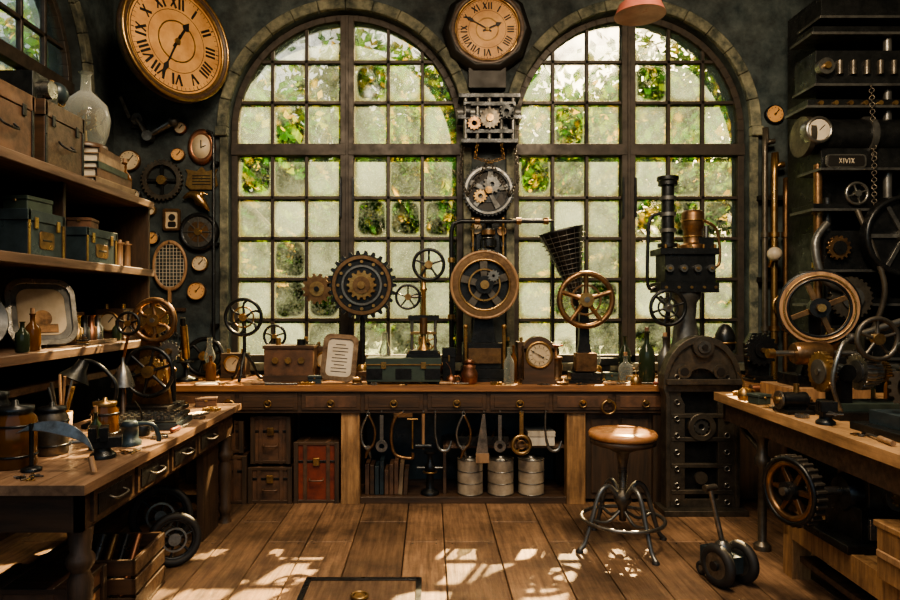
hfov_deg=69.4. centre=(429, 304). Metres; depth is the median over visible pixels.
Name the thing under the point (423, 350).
model
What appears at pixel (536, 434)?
box
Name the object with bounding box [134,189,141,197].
dial
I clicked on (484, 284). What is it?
machine
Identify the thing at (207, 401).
tin
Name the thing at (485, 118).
mechanism
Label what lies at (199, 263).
wall barometer
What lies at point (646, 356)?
wine bottle
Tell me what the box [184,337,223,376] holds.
pulley wheel
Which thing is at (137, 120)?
wall bracket
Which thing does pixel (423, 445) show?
hammer
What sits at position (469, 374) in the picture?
jar
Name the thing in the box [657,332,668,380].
bottle
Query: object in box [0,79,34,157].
toolbox
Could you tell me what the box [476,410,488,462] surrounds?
saw
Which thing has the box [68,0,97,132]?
trim
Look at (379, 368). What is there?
instrument case
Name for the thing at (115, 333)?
bottle
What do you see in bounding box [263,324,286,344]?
wheel
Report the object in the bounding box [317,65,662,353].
tree
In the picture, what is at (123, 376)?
desk lamp
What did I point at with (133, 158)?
dial
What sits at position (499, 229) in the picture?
dial
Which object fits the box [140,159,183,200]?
gear
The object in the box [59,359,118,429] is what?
desk lamp
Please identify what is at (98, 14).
wall
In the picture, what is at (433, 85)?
tree
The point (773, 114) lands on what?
gauge
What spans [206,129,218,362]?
pipe
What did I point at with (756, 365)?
gear
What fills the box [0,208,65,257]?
box
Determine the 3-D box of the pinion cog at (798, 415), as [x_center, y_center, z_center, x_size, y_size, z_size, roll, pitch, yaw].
[1.980,0.587,3.460,0.070,0.022,0.070,0,0,0]
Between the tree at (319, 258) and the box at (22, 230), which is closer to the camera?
the box at (22, 230)
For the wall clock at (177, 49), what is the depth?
5.19 m
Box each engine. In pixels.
[646,175,720,377]
[760,270,872,401]
[773,383,815,414]
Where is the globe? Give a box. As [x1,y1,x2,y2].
[50,80,68,106]
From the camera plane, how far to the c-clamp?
4.83 m
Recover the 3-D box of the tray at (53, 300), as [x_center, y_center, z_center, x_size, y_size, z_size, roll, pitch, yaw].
[-2.275,0.041,3.808,0.129,0.392,0.381,0,0,40]
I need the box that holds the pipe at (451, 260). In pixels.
[448,218,554,375]
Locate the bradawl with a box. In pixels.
[603,381,631,384]
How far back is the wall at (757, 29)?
5.65 m
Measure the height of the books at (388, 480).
0.260 m
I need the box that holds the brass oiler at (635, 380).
[626,363,640,384]
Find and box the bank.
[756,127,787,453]
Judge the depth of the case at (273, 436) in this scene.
4.94 m
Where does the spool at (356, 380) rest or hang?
on the workbench at (583, 467)
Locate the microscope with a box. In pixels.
[176,317,197,381]
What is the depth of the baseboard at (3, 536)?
4.16 m
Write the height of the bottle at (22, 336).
0.160 m
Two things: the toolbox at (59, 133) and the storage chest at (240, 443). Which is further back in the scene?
the storage chest at (240, 443)
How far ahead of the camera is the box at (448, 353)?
5.15 m
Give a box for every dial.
[119,150,140,170]
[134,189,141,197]
[171,148,185,161]
[174,122,186,134]
[179,213,218,251]
[496,226,506,236]
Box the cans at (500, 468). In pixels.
[457,454,544,495]
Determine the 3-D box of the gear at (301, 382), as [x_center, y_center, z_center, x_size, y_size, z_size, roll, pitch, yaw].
[-0.930,0.589,4.930,0.120,0.022,0.120,0,0,0]
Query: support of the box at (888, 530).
on the workbench at (871, 460)
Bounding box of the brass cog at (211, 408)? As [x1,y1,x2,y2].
[202,406,220,411]
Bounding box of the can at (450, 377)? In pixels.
[446,362,460,384]
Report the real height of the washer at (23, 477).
0.012 m
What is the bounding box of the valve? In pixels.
[553,344,562,381]
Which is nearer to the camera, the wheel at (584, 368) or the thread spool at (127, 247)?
the thread spool at (127, 247)
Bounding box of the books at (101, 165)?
[84,146,134,194]
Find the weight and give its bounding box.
[119,420,161,446]
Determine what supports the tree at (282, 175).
on the ground
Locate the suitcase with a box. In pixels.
[293,433,340,503]
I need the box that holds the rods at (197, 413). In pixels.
[189,411,208,416]
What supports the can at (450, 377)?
on the workbench at (583, 467)
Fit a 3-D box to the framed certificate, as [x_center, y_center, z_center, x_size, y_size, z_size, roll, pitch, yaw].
[-0.695,0.404,5.019,0.288,0.368,0.132,0,0,0]
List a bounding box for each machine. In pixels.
[450,241,518,381]
[785,0,899,510]
[807,316,899,420]
[850,342,899,442]
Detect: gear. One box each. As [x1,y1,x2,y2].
[75,334,90,345]
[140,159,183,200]
[299,381,314,384]
[490,381,501,384]
[557,382,568,384]
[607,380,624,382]
[620,363,637,379]
[742,333,778,382]
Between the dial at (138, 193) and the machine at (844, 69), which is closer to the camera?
the machine at (844, 69)
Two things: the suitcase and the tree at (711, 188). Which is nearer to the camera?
the suitcase
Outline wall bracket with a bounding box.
[119,96,178,142]
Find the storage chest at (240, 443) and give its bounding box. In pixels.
[218,413,255,452]
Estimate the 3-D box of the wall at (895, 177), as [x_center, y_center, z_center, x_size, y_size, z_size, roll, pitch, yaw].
[3.700,-0.800,2.575,0.200,4.600,6.150,0,0,0]
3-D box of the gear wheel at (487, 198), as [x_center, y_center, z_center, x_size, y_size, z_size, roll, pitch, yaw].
[0.500,-0.980,5.585,0.450,0.450,0.130,0,0,0]
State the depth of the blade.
2.74 m
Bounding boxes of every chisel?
[251,381,268,384]
[866,433,895,445]
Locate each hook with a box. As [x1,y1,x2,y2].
[434,410,451,452]
[544,410,561,452]
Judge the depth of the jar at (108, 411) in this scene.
3.32 m
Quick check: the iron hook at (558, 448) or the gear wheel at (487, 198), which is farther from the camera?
the gear wheel at (487, 198)
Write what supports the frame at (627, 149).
attached to the wall at (757, 29)
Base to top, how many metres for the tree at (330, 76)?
9.260 m
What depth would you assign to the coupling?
5.59 m
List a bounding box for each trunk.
[218,447,252,503]
[247,460,292,503]
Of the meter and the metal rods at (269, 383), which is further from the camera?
the metal rods at (269, 383)
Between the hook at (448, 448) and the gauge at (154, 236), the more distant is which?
the gauge at (154, 236)
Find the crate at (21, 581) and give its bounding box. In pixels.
[0,563,106,599]
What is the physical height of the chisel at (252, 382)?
0.028 m
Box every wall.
[9,0,113,423]
[114,0,813,435]
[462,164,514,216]
[892,22,899,362]
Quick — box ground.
[258,341,657,353]
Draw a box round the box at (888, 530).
[873,519,899,589]
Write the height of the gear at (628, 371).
0.126 m
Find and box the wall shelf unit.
[0,146,153,410]
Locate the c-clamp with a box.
[389,410,417,459]
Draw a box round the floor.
[0,478,850,599]
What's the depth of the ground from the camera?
24.12 m
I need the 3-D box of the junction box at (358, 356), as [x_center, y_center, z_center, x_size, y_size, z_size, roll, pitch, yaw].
[-0.640,0.450,5.498,0.168,0.300,0.112,0,0,0]
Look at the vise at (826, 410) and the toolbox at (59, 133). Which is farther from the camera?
the toolbox at (59, 133)
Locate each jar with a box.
[0,399,38,470]
[62,70,110,149]
[90,397,119,434]
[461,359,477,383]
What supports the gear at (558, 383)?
on the workbench at (583, 467)
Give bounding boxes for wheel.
[128,485,192,547]
[149,512,201,566]
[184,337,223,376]
[224,298,262,381]
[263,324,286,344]
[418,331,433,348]
[557,271,614,383]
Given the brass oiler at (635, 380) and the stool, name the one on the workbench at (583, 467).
the brass oiler at (635, 380)
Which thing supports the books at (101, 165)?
on the wall shelf unit
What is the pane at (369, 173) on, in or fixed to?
in the frame at (347, 149)
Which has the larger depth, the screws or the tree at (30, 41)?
the tree at (30, 41)
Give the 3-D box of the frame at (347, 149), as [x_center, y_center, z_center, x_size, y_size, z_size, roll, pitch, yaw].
[-0.730,-1.030,5.758,2.040,3.060,0.125,0,0,0]
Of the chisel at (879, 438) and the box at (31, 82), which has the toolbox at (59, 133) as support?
the box at (31, 82)
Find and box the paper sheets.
[194,381,219,384]
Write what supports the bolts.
on the workbench at (871, 460)
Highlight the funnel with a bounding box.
[539,225,585,375]
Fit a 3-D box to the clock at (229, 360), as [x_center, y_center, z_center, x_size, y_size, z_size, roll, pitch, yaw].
[-1.620,0.482,5.417,0.216,0.235,0.183,0,0,0]
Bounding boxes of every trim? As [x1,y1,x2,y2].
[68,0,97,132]
[215,0,471,370]
[506,0,763,370]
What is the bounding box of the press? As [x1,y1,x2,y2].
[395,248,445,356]
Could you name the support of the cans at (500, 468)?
on the workbench at (583, 467)
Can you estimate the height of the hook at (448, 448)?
0.317 m
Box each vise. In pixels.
[69,424,121,459]
[815,400,843,425]
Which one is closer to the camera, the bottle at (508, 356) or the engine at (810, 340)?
the engine at (810, 340)
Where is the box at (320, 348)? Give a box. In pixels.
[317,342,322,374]
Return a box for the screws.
[119,449,140,454]
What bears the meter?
on the wall shelf unit
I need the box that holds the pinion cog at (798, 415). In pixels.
[794,413,809,417]
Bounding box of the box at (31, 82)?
[0,70,57,104]
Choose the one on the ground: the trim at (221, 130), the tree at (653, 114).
the tree at (653, 114)
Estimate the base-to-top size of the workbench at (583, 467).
0.900 m
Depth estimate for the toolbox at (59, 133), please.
3.67 m
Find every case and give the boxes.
[250,413,300,463]
[365,355,441,384]
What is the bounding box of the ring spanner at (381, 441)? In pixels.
[376,410,387,451]
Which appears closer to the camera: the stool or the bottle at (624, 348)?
the stool
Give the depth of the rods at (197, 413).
4.12 m
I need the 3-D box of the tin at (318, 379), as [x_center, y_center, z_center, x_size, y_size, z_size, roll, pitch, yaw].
[-0.880,0.570,4.988,0.108,0.060,0.082,0,0,0]
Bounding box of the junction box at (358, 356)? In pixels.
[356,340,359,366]
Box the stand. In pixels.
[654,335,748,516]
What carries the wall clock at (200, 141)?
attached to the wall at (757, 29)
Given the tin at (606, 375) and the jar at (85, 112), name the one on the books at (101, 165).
the jar at (85, 112)
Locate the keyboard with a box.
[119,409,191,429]
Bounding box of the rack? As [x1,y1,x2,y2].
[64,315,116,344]
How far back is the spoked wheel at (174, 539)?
3.74 m
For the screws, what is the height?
0.012 m
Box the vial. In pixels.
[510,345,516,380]
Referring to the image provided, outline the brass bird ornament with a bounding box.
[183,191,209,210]
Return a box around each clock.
[116,0,229,103]
[188,129,215,164]
[219,349,251,377]
[442,0,531,90]
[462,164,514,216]
[520,336,556,383]
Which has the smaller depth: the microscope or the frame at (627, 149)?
the microscope
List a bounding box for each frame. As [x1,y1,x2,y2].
[0,0,74,112]
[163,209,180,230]
[231,15,462,361]
[514,16,744,361]
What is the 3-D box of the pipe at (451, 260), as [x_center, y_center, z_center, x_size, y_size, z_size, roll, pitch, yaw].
[0.592,-0.070,5.500,0.923,1.340,0.100,0,0,0]
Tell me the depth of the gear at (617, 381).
4.98 m
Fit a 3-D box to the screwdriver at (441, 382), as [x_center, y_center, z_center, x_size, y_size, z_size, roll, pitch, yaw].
[0.180,0.586,4.870,0.220,0.028,0.028,0,0,0]
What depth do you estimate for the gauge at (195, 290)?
5.61 m
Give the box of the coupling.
[471,217,505,256]
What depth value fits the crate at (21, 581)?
2.89 m
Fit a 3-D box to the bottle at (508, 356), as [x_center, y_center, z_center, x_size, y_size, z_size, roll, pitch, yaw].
[0.660,0.435,5.500,0.090,0.330,0.090,0,0,0]
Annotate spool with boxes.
[117,239,131,266]
[352,377,362,384]
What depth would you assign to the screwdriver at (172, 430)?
3.58 m
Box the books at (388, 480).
[365,455,408,494]
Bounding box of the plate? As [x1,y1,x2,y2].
[0,301,8,340]
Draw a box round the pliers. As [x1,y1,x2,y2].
[360,410,376,458]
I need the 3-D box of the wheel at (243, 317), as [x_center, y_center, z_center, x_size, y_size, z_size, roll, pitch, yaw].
[-1.470,0.269,5.119,0.310,0.655,0.231,0,0,0]
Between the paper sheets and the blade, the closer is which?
the blade
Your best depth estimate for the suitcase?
4.93 m
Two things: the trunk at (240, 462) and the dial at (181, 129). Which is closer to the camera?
the trunk at (240, 462)
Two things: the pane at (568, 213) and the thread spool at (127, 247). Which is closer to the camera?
the thread spool at (127, 247)
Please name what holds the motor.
on the workbench at (871, 460)
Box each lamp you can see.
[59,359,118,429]
[110,357,134,415]
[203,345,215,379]
[594,345,601,371]
[614,0,665,25]
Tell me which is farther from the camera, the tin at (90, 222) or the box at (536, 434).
the box at (536, 434)
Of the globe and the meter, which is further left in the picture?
the globe
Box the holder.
[47,374,74,438]
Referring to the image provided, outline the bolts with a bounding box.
[761,405,774,408]
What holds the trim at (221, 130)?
attached to the wall at (757, 29)
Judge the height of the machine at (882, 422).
0.435 m
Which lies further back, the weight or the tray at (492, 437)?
the tray at (492, 437)
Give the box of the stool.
[576,425,666,565]
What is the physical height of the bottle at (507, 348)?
0.280 m
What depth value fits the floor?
3.90 m
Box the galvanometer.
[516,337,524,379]
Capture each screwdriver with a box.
[170,423,189,432]
[439,381,468,384]
[641,381,658,384]
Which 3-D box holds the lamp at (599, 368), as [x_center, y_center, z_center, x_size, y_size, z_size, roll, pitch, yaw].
[1.350,0.461,5.270,0.090,0.278,0.090,0,0,0]
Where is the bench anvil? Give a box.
[597,357,618,372]
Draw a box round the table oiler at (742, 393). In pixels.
[737,373,754,399]
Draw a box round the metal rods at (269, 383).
[265,382,298,384]
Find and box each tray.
[3,278,77,345]
[455,429,508,445]
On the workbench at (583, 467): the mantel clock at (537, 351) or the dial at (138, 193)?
the mantel clock at (537, 351)
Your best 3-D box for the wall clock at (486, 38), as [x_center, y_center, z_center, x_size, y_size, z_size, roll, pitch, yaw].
[0.490,-2.296,5.585,0.780,0.871,0.130,0,0,0]
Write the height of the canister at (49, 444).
0.246 m
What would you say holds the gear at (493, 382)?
on the workbench at (583, 467)
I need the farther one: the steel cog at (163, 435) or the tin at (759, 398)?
the tin at (759, 398)
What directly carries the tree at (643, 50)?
on the ground
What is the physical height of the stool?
0.722 m
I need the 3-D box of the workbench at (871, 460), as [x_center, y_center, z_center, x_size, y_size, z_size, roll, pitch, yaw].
[2.533,1.019,3.268,1.250,0.962,2.400,0,0,3]
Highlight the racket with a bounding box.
[152,240,186,302]
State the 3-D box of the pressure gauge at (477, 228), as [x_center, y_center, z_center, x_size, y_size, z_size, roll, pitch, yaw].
[0.400,-0.660,5.625,0.104,0.104,0.050,0,0,0]
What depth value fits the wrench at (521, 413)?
4.83 m
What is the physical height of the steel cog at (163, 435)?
0.022 m
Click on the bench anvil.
(606, 362)
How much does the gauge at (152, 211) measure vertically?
0.092 m
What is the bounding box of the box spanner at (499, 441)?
[494,410,505,451]
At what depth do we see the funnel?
5.17 m
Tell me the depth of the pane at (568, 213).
5.77 m
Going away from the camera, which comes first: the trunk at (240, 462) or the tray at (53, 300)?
the tray at (53, 300)
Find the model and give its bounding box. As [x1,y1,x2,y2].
[301,251,396,379]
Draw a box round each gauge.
[150,206,156,215]
[150,231,159,244]
[187,282,206,299]
[470,223,481,234]
[764,105,783,123]
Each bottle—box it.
[14,322,29,352]
[25,308,40,350]
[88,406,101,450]
[112,320,121,340]
[205,356,215,380]
[504,348,513,384]
[506,337,511,375]
[619,336,630,375]
[638,327,654,383]
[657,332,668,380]
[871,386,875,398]
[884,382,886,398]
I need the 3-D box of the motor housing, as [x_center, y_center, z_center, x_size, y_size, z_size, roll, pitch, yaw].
[2.360,0.375,5.200,0.166,0.450,0.166,0,0,22]
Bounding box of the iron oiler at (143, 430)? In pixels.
[134,401,155,435]
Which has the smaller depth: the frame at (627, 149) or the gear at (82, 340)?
the gear at (82, 340)
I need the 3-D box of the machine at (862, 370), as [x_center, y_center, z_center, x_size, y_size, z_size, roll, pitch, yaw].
[2.469,0.328,3.494,0.802,0.540,0.292,0,0,0]
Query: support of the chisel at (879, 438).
on the workbench at (871, 460)
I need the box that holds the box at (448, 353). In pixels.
[442,347,455,380]
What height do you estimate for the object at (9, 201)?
0.080 m
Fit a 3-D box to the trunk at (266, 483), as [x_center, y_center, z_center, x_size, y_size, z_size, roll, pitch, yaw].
[-1.210,1.365,5.109,0.335,0.280,0.457,0,0,0]
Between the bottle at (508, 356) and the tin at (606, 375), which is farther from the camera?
the bottle at (508, 356)
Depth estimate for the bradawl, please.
4.87 m
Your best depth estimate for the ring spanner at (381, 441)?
4.83 m
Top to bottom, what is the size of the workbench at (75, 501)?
0.801 m
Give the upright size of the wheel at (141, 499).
0.376 m
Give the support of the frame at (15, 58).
attached to the wall at (98, 14)
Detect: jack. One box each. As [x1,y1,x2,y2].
[417,449,442,495]
[696,484,759,587]
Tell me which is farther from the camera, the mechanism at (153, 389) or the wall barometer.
the wall barometer
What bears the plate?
on the wall shelf unit
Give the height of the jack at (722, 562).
0.518 m
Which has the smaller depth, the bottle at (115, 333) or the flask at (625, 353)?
the bottle at (115, 333)
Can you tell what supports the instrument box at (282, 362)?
on the workbench at (583, 467)
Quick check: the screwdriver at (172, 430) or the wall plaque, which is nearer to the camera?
the screwdriver at (172, 430)
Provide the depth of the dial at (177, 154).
5.61 m
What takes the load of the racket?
attached to the wall at (757, 29)
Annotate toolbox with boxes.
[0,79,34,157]
[34,98,84,175]
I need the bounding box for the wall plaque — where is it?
[185,167,217,189]
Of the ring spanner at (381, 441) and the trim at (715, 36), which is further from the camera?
the trim at (715, 36)
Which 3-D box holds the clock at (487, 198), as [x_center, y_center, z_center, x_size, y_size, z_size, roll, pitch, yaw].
[0.500,-0.980,5.585,0.450,0.450,0.130,0,0,0]
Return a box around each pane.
[0,0,63,76]
[239,23,455,354]
[519,23,735,354]
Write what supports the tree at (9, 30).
on the ground
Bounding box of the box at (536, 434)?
[524,427,554,445]
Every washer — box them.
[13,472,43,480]
[850,432,868,436]
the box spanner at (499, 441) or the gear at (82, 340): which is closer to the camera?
the gear at (82, 340)
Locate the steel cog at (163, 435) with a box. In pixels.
[152,433,167,438]
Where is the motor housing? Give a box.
[715,324,735,351]
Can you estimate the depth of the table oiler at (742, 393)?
4.12 m
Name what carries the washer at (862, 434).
on the workbench at (871, 460)
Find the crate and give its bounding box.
[50,532,164,599]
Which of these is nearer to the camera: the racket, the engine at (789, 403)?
the engine at (789, 403)
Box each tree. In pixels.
[0,0,38,69]
[0,35,304,315]
[240,28,443,349]
[240,39,338,353]
[240,66,453,353]
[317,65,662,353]
[356,44,616,353]
[413,30,714,353]
[526,84,729,353]
[576,53,729,351]
[661,127,729,342]
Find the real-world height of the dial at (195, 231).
0.340 m
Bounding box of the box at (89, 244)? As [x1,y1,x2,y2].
[66,227,117,264]
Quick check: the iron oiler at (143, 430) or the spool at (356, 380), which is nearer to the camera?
the iron oiler at (143, 430)
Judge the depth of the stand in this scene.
4.69 m
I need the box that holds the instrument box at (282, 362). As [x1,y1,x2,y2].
[262,338,318,381]
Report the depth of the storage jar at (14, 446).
2.75 m
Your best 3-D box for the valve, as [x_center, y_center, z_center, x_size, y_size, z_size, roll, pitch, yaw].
[1.000,0.456,5.150,0.110,0.288,0.110,0,0,0]
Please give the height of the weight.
0.120 m
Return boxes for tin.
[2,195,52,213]
[66,217,98,228]
[194,396,216,406]
[307,375,322,383]
[602,372,618,380]
[747,392,771,404]
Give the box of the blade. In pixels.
[17,421,96,472]
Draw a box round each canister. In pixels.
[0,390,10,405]
[37,401,69,456]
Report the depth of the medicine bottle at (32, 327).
3.48 m
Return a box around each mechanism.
[116,297,188,411]
[456,93,521,196]
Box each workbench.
[0,404,240,599]
[155,375,784,503]
[714,385,899,599]
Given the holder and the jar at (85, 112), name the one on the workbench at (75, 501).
the holder
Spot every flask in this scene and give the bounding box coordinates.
[121,158,131,188]
[618,352,632,381]
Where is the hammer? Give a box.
[415,410,430,448]
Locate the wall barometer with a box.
[192,255,208,270]
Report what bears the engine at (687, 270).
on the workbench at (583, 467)
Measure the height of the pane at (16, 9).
1.208 m
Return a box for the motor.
[762,454,899,554]
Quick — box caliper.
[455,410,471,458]
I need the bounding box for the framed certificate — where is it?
[320,334,358,381]
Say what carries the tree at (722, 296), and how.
on the ground
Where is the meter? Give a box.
[95,304,134,339]
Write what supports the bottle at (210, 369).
on the workbench at (583, 467)
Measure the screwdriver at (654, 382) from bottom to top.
0.028 m
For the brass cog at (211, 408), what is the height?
0.022 m

